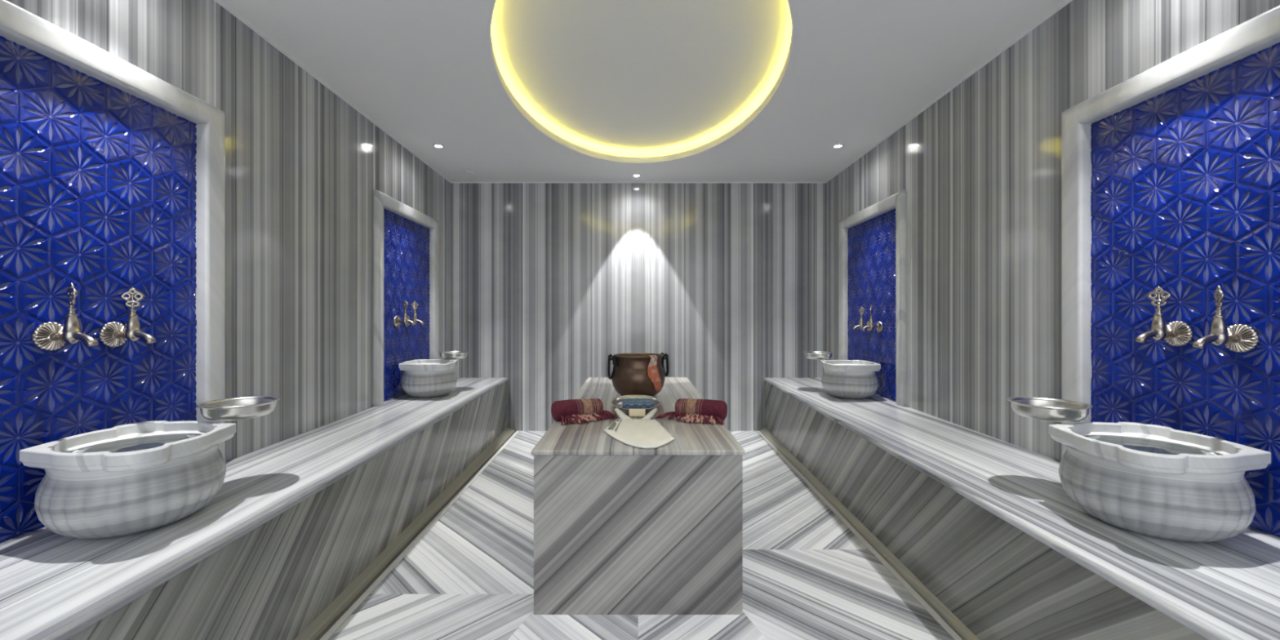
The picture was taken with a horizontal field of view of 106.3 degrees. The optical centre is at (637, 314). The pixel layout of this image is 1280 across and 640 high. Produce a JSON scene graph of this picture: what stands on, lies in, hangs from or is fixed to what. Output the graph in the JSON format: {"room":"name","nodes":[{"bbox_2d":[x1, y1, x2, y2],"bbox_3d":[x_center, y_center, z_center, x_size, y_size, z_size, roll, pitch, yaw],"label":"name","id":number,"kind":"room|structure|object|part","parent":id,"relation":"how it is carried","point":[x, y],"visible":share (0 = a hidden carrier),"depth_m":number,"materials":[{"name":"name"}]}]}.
{"room":"turkish bath","nodes":[
{"label":"turkish bath","id":0,"kind":"room"},
{"bbox_2d":[0,0,450,545],"bbox_3d":[-1.816,-0.198,1.370,0.140,2.845,7.150,0,0,-2],"label":"wall","id":1,"kind":"structure","parent":0,"point":[304,167],"depth_m":2.43,"materials":[{"name":"stone"}]},
{"bbox_2d":[0,0,225,542],"bbox_3d":[-1.762,-0.114,1.480,0.107,1.492,1.101,0,0,-2],"label":"decorative wall panel","id":2,"kind":"object","parent":1,"relation":"attached to","point":[113,173],"visible":0.86,"depth_m":1.56,"materials":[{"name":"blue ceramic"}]},
{"bbox_2d":[31,283,98,351],"bbox_3d":[-1.693,0.008,1.440,0.141,0.204,0.087,0,0,0],"label":"water tap","id":3,"kind":"object","parent":2,"relation":"attached to","point":[49,335],"visible":1,"depth_m":1.43,"materials":[{"name":"aged silver metal"}]},
{"bbox_3d":[-1.698,-0.056,1.440,0.059,0.076,0.013,0,0,22],"label":"handle","id":4,"kind":"part","parent":3,"relation":"part of","materials":[{"name":"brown metal"}]},
{"bbox_3d":[-1.657,0.075,1.440,0.068,0.050,0.027,0,0,0],"label":"spout","id":5,"kind":"part","parent":3,"relation":"part of","materials":[{"name":"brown metal"}]},
{"bbox_2d":[98,287,155,347],"bbox_3d":[-1.700,0.010,1.620,0.141,0.204,0.087,0,0,0],"label":"water tap","id":6,"kind":"object","parent":2,"relation":"attached to","point":[112,334],"visible":1,"depth_m":1.61,"materials":[{"name":"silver metal"}]},
{"bbox_3d":[-1.704,-0.054,1.620,0.059,0.076,0.013,0,0,-42],"label":"handle","id":7,"kind":"part","parent":6,"relation":"part of","materials":[{"name":"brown metal"}]},
{"bbox_3d":[-1.663,0.077,1.620,0.068,0.050,0.027,0,0,0],"label":"spout","id":8,"kind":"part","parent":6,"relation":"part of","materials":[{"name":"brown metal"}]},
{"bbox_2d":[373,189,439,405],"bbox_3d":[-1.849,-0.114,3.860,0.107,1.492,1.101,0,0,-2],"label":"tiled niche","id":9,"kind":"object","parent":1,"relation":"attached to","point":[406,239],"visible":0.88,"depth_m":3.72,"materials":[{"name":"blue tile"}]},
{"bbox_2d":[393,300,414,326],"bbox_3d":[-1.775,-0.006,3.675,0.141,0.204,0.087,0,0,0],"label":"water tap","id":10,"kind":"object","parent":9,"relation":"attached to","point":[397,321],"visible":1,"depth_m":3.67,"materials":[{"name":"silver metal"}]},
{"bbox_3d":[-1.780,-0.070,3.675,0.059,0.076,0.013,0,0,22],"label":"handle","id":11,"kind":"part","parent":10,"relation":"part of","materials":[{"name":"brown metal"}]},
{"bbox_3d":[-1.739,0.061,3.675,0.068,0.050,0.027,0,0,0],"label":"spout","id":12,"kind":"part","parent":10,"relation":"part of","materials":[{"name":"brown metal"}]},
{"bbox_3d":[-1.858,-0.071,3.860,0.012,1.406,0.929,0,0,-2],"label":"tile panel","id":13,"kind":"part","parent":9,"relation":"part of","materials":[{"name":"blue tile"}]},
{"bbox_2d":[404,301,424,326],"bbox_3d":[-1.781,-0.006,3.845,0.141,0.204,0.087,0,0,0],"label":"water tap","id":14,"kind":"object","parent":9,"relation":"attached to","point":[414,319],"visible":0.78,"depth_m":3.84,"materials":[{"name":"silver metal"}]},
{"bbox_3d":[-1.786,-0.070,3.845,0.059,0.076,0.013,0,0,-42],"label":"handle","id":15,"kind":"part","parent":14,"relation":"part of","materials":[{"name":"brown metal"}]},
{"bbox_3d":[-1.745,0.061,3.845,0.068,0.050,0.027,0,0,0],"label":"spout","id":16,"kind":"part","parent":14,"relation":"part of","materials":[{"name":"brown metal"}]},
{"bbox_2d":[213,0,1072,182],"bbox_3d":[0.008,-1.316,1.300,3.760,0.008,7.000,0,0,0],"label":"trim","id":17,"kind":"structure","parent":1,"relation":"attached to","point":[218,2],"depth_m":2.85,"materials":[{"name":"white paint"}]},
{"bbox_2d":[450,182,826,431],"bbox_3d":[0.008,-0.198,4.870,4.040,2.845,0.140,0,0,0],"label":"wall","id":18,"kind":"structure","parent":0,"point":[549,281],"depth_m":4.80,"materials":[{"name":"stone"}]},
{"bbox_2d":[294,427,519,639],"bbox_3d":[-1.153,1.159,1.301,0.080,0.056,7.005,0,0,-2],"label":"baseboard","id":19,"kind":"structure","parent":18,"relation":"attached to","point":[341,604],"depth_m":2.33,"materials":[{"name":"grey stone"}]},
{"bbox_2d":[328,431,954,639],"bbox_3d":[0.005,1.195,1.300,2.367,0.060,7.000,0,0,0],"label":"floor","id":20,"kind":"structure","parent":0,"point":[806,575],"depth_m":2.06,"materials":[{"name":"stone"}]},
{"bbox_2d":[0,377,507,639],"bbox_3d":[-1.456,0.910,1.300,0.575,0.554,7.026,0,0,-2],"label":"bench","id":21,"kind":"object","parent":20,"relation":"on","point":[291,522],"visible":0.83,"depth_m":1.63,"materials":[{"name":"grey stone"}]},
{"bbox_2d":[19,420,235,538],"bbox_3d":[-1.522,0.501,1.468,0.418,0.263,0.407,0,0,1],"label":"basin","id":22,"kind":"object","parent":21,"relation":"on","point":[100,495],"visible":0.96,"depth_m":1.33,"materials":[{"name":"white stone"}]},
{"bbox_2d":[66,433,201,453],"bbox_3d":[-1.525,0.473,1.470,0.328,0.135,0.328,0,0,45],"label":"water","id":23,"kind":"object","parent":22,"relation":"in","point":[151,442],"visible":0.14,"depth_m":1.51,"materials":[{"name":"white liquid"}]},
{"bbox_2d":[195,395,279,421],"bbox_3d":[-1.440,0.342,1.738,0.234,0.055,0.234,0,0,0],"label":"metal bowl","id":24,"kind":"object","parent":22,"relation":"on","point":[251,406],"visible":1,"depth_m":1.70,"materials":[{"name":"silver metal"}]},
{"bbox_2d":[399,359,457,397],"bbox_3d":[-1.624,0.501,3.753,0.418,0.263,0.407,0,0,1],"label":"basin","id":25,"kind":"object","parent":21,"relation":"on","point":[420,378],"visible":1,"depth_m":3.60,"materials":[{"name":"white stone"}]},
{"bbox_2d":[439,351,468,359],"bbox_3d":[-1.533,0.342,4.005,0.234,0.055,0.234,0,0,0],"label":"metal bowl","id":26,"kind":"object","parent":25,"relation":"on","point":[448,354],"visible":1,"depth_m":3.93,"materials":[{"name":"silver metal"}]},
{"bbox_2d":[531,377,745,614],"bbox_3d":[0.002,0.845,2.926,0.826,0.641,2.156,0,0,0],"label":"platform","id":27,"kind":"object","parent":20,"relation":"on","point":[620,528],"visible":0.88,"depth_m":1.86,"materials":[{"name":"grey stone"}]},
{"bbox_2d":[551,398,617,425],"bbox_3d":[-0.261,0.474,2.393,0.309,0.096,0.191,0,0,-26],"label":"rolled towel","id":28,"kind":"object","parent":27,"relation":"on","point":[578,411],"visible":1,"depth_m":2.36,"materials":[{"name":"red fabric"}]},
{"bbox_2d":[611,394,661,413],"bbox_3d":[-0.008,0.489,2.595,0.267,0.068,0.266,0,0,29],"label":"serving bowl","id":29,"kind":"object","parent":27,"relation":"on","point":[617,402],"visible":0.59,"depth_m":2.65,"materials":[{"name":"metal"}]},
{"bbox_2d":[622,398,653,408],"bbox_3d":[0.002,0.487,2.599,0.172,0.052,0.106,0,0,0],"label":"folded cloth","id":30,"kind":"object","parent":29,"relation":"in","point":[628,403],"visible":0.85,"depth_m":2.56,"materials":[{"name":"blue fabric"}]},
{"bbox_2d":[629,408,645,416],"bbox_3d":[-0.002,0.503,2.459,0.084,0.041,0.024,0,0,0],"label":"soap bar","id":31,"kind":"object","parent":27,"relation":"on","point":[633,412],"visible":0.82,"depth_m":2.45,"materials":[{"name":"beige wax"}]},
{"bbox_2d":[607,352,669,395],"bbox_3d":[0.007,0.387,3.082,0.352,0.274,0.346,0,0,22],"label":"cauldron","id":32,"kind":"object","parent":27,"relation":"on","point":[629,375],"visible":0.84,"depth_m":2.95,"materials":[{"name":"brown metal"}]},
{"bbox_3d":[-0.155,0.329,3.014,0.053,0.158,0.124,0,0,-24],"label":"ring handle","id":33,"kind":"part","parent":32,"relation":"part of","materials":[{"name":"black metal"}]},
{"bbox_2d":[647,355,661,391],"bbox_3d":[0.101,0.365,2.946,0.089,0.228,0.073,0,0,0],"label":"draped cloth","id":34,"kind":"object","parent":32,"relation":"hanging from","point":[653,374],"visible":1,"depth_m":2.94,"materials":[{"name":"orange fabric"}]},
{"bbox_3d":[0.170,0.329,3.136,0.053,0.158,0.123,0,0,-17],"label":"ring handle","id":35,"kind":"part","parent":32,"relation":"part of","materials":[{"name":"black metal"}]},
{"bbox_2d":[603,408,674,448],"bbox_3d":[0.000,0.499,2.157,0.308,0.047,0.588,0,0,0],"label":"mitt","id":36,"kind":"object","parent":27,"relation":"on","point":[646,433],"visible":1,"depth_m":2.10,"materials":[{"name":"beige fabric"}]},
{"bbox_2d":[655,398,727,425],"bbox_3d":[0.270,0.474,2.394,0.347,0.096,0.189,0,0,21],"label":"rolled towel","id":37,"kind":"object","parent":27,"relation":"on","point":[704,411],"visible":1,"depth_m":2.36,"materials":[{"name":"red fabric"}]},
{"bbox_2d":[764,377,1279,639],"bbox_3d":[1.477,0.910,1.300,0.646,0.554,7.018,0,0,1],"label":"bench","id":38,"kind":"object","parent":20,"relation":"on","point":[989,526],"visible":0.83,"depth_m":1.62,"materials":[{"name":"grey stone"}]},
{"bbox_2d":[820,360,880,399],"bbox_3d":[1.630,0.501,3.697,0.406,0.263,0.419,0,0,2],"label":"basin","id":39,"kind":"object","parent":38,"relation":"on","point":[844,379],"visible":1,"depth_m":3.54,"materials":[{"name":"white stone"}]},
{"bbox_2d":[803,351,833,359],"bbox_3d":[1.500,0.342,3.985,0.234,0.055,0.234,0,0,0],"label":"metal bowl","id":40,"kind":"object","parent":39,"relation":"on","point":[818,355],"visible":1,"depth_m":3.91,"materials":[{"name":"silver metal"}]},
{"bbox_2d":[756,427,979,639],"bbox_3d":[1.166,1.159,1.300,0.053,0.056,7.003,0,0,1],"label":"baseboard","id":41,"kind":"structure","parent":38,"relation":"attached to","point":[960,628],"depth_m":2.33,"materials":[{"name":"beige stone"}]},
{"bbox_2d":[1048,422,1271,542],"bbox_3d":[1.538,0.501,1.447,0.406,0.263,0.419,0,0,2],"label":"basin","id":42,"kind":"object","parent":38,"relation":"on","point":[1181,497],"visible":0.91,"depth_m":1.31,"materials":[{"name":"white stone"}]},
{"bbox_2d":[1007,396,1093,422],"bbox_3d":[1.472,0.342,1.720,0.234,0.055,0.234,0,0,0],"label":"metal bowl","id":43,"kind":"object","parent":42,"relation":"on","point":[1047,409],"visible":1,"depth_m":1.68,"materials":[{"name":"silver metal"}]},
{"bbox_2d":[1084,435,1221,454],"bbox_3d":[1.540,0.473,1.450,0.328,0.135,0.328,0,0,-45],"label":"water","id":44,"kind":"object","parent":42,"relation":"in","point":[1134,443],"visible":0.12,"depth_m":1.48,"materials":[{"name":"white liquid"}]},
{"bbox_2d":[219,0,1066,182],"bbox_3d":[0.000,-1.470,1.300,4.100,0.300,7.000,0,0,0],"label":"ceiling","id":45,"kind":"structure","parent":0,"point":[511,91],"depth_m":2.71,"materials":[{"name":"white paint"}]},
{"bbox_2d":[432,144,444,147],"bbox_3d":[-1.560,-1.317,3.760,0.082,0.005,0.082,0,0,0],"label":"recessed light","id":46,"kind":"object","parent":45,"relation":"in","point":[433,145],"visible":1,"depth_m":3.75,"materials":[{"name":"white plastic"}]},
{"bbox_2d":[463,168,475,174],"bbox_3d":[-1.545,-1.309,4.420,0.110,0.022,0.110,0,0,0],"label":"smoke detector","id":47,"kind":"object","parent":45,"relation":"attached to","point":[469,171],"visible":1,"depth_m":4.39,"materials":[{"name":"white plastic"}]},
{"bbox_2d":[632,173,640,177],"bbox_3d":[-0.010,-1.317,4.560,0.082,0.005,0.082,0,0,0],"label":"recessed light","id":48,"kind":"object","parent":45,"relation":"in","point":[635,175],"visible":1,"depth_m":4.56,"materials":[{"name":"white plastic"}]},
{"bbox_2d":[832,144,844,147],"bbox_3d":[1.570,-1.317,3.760,0.082,0.005,0.082,0,0,0],"label":"recessed light","id":49,"kind":"object","parent":45,"relation":"in","point":[835,145],"visible":1,"depth_m":3.75,"materials":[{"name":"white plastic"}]},
{"bbox_2d":[826,0,1279,540],"bbox_3d":[1.872,-0.198,1.370,0.140,2.845,7.146,0,0,1],"label":"wall","id":50,"kind":"structure","parent":0,"point":[979,169],"depth_m":2.44,"materials":[{"name":"stone"}]},
{"bbox_2d":[838,189,906,405],"bbox_3d":[1.876,-0.114,3.860,0.107,1.492,1.100,0,0,1],"label":"decorative wall panel","id":51,"kind":"object","parent":50,"relation":"attached to","point":[872,240],"visible":0.88,"depth_m":3.75,"materials":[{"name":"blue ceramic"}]},
{"bbox_2d":[852,306,871,331],"bbox_3d":[1.809,0.037,3.885,0.141,0.204,0.087,0,0,0],"label":"water tap","id":52,"kind":"object","parent":51,"relation":"attached to","point":[861,325],"visible":0.76,"depth_m":3.88,"materials":[{"name":"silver metal"}]},
{"bbox_3d":[1.773,0.104,3.885,0.068,0.050,0.027,0,0,0],"label":"spout","id":53,"kind":"part","parent":52,"relation":"part of","materials":[{"name":"silver metal"}]},
{"bbox_3d":[1.814,-0.027,3.885,0.013,0.076,0.059,0,0,-36],"label":"handle","id":54,"kind":"part","parent":52,"relation":"part of","materials":[{"name":"silver metal"}]},
{"bbox_3d":[1.885,-0.071,3.860,0.012,1.406,0.929,0,0,1],"label":"tile panel","id":55,"kind":"part","parent":51,"relation":"part of","materials":[{"name":"blue tile"}]},
{"bbox_2d":[862,306,882,332],"bbox_3d":[1.805,0.037,3.715,0.141,0.204,0.087,0,0,0],"label":"water tap","id":56,"kind":"object","parent":51,"relation":"attached to","point":[871,326],"visible":1,"depth_m":3.70,"materials":[{"name":"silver metal"}]},
{"bbox_3d":[1.769,0.104,3.715,0.068,0.050,0.027,0,0,0],"label":"spout","id":57,"kind":"part","parent":56,"relation":"part of","materials":[{"name":"silver metal"}]},
{"bbox_2d":[1061,4,1279,537],"bbox_3d":[1.817,-0.114,1.480,0.107,1.492,1.100,0,0,1],"label":"decorative wall panel","id":58,"kind":"object","parent":50,"relation":"attached to","point":[1171,171],"visible":0.79,"depth_m":1.60,"materials":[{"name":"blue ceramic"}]},
{"bbox_2d":[1135,286,1193,346],"bbox_3d":[1.753,0.007,1.618,0.141,0.204,0.087,0,0,0],"label":"water tap","id":59,"kind":"object","parent":58,"relation":"attached to","point":[1175,333],"visible":1,"depth_m":1.61,"materials":[{"name":"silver metal"}]},
{"bbox_3d":[1.716,0.074,1.618,0.068,0.050,0.027,0,0,0],"label":"spout","id":60,"kind":"part","parent":59,"relation":"part of","materials":[{"name":"silver metal"}]},
{"bbox_3d":[1.757,-0.057,1.618,0.013,0.076,0.059,0,0,-36],"label":"handle","id":61,"kind":"part","parent":59,"relation":"part of","materials":[{"name":"silver metal"}]},
{"bbox_2d":[1191,284,1259,352],"bbox_3d":[1.748,0.014,1.447,0.141,0.204,0.087,0,0,0],"label":"water tap","id":62,"kind":"object","parent":58,"relation":"attached to","point":[1237,338],"visible":1,"depth_m":1.44,"materials":[{"name":"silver metal"}]},
{"bbox_3d":[1.712,0.081,1.447,0.068,0.050,0.027,0,0,0],"label":"spout","id":63,"kind":"part","parent":62,"relation":"part of","materials":[{"name":"silver metal"}]},
{"bbox_3d":[1.753,-0.050,1.447,0.013,0.076,0.059,0,0,40],"label":"handle","id":64,"kind":"part","parent":62,"relation":"part of","materials":[{"name":"silver metal"}]}
]}

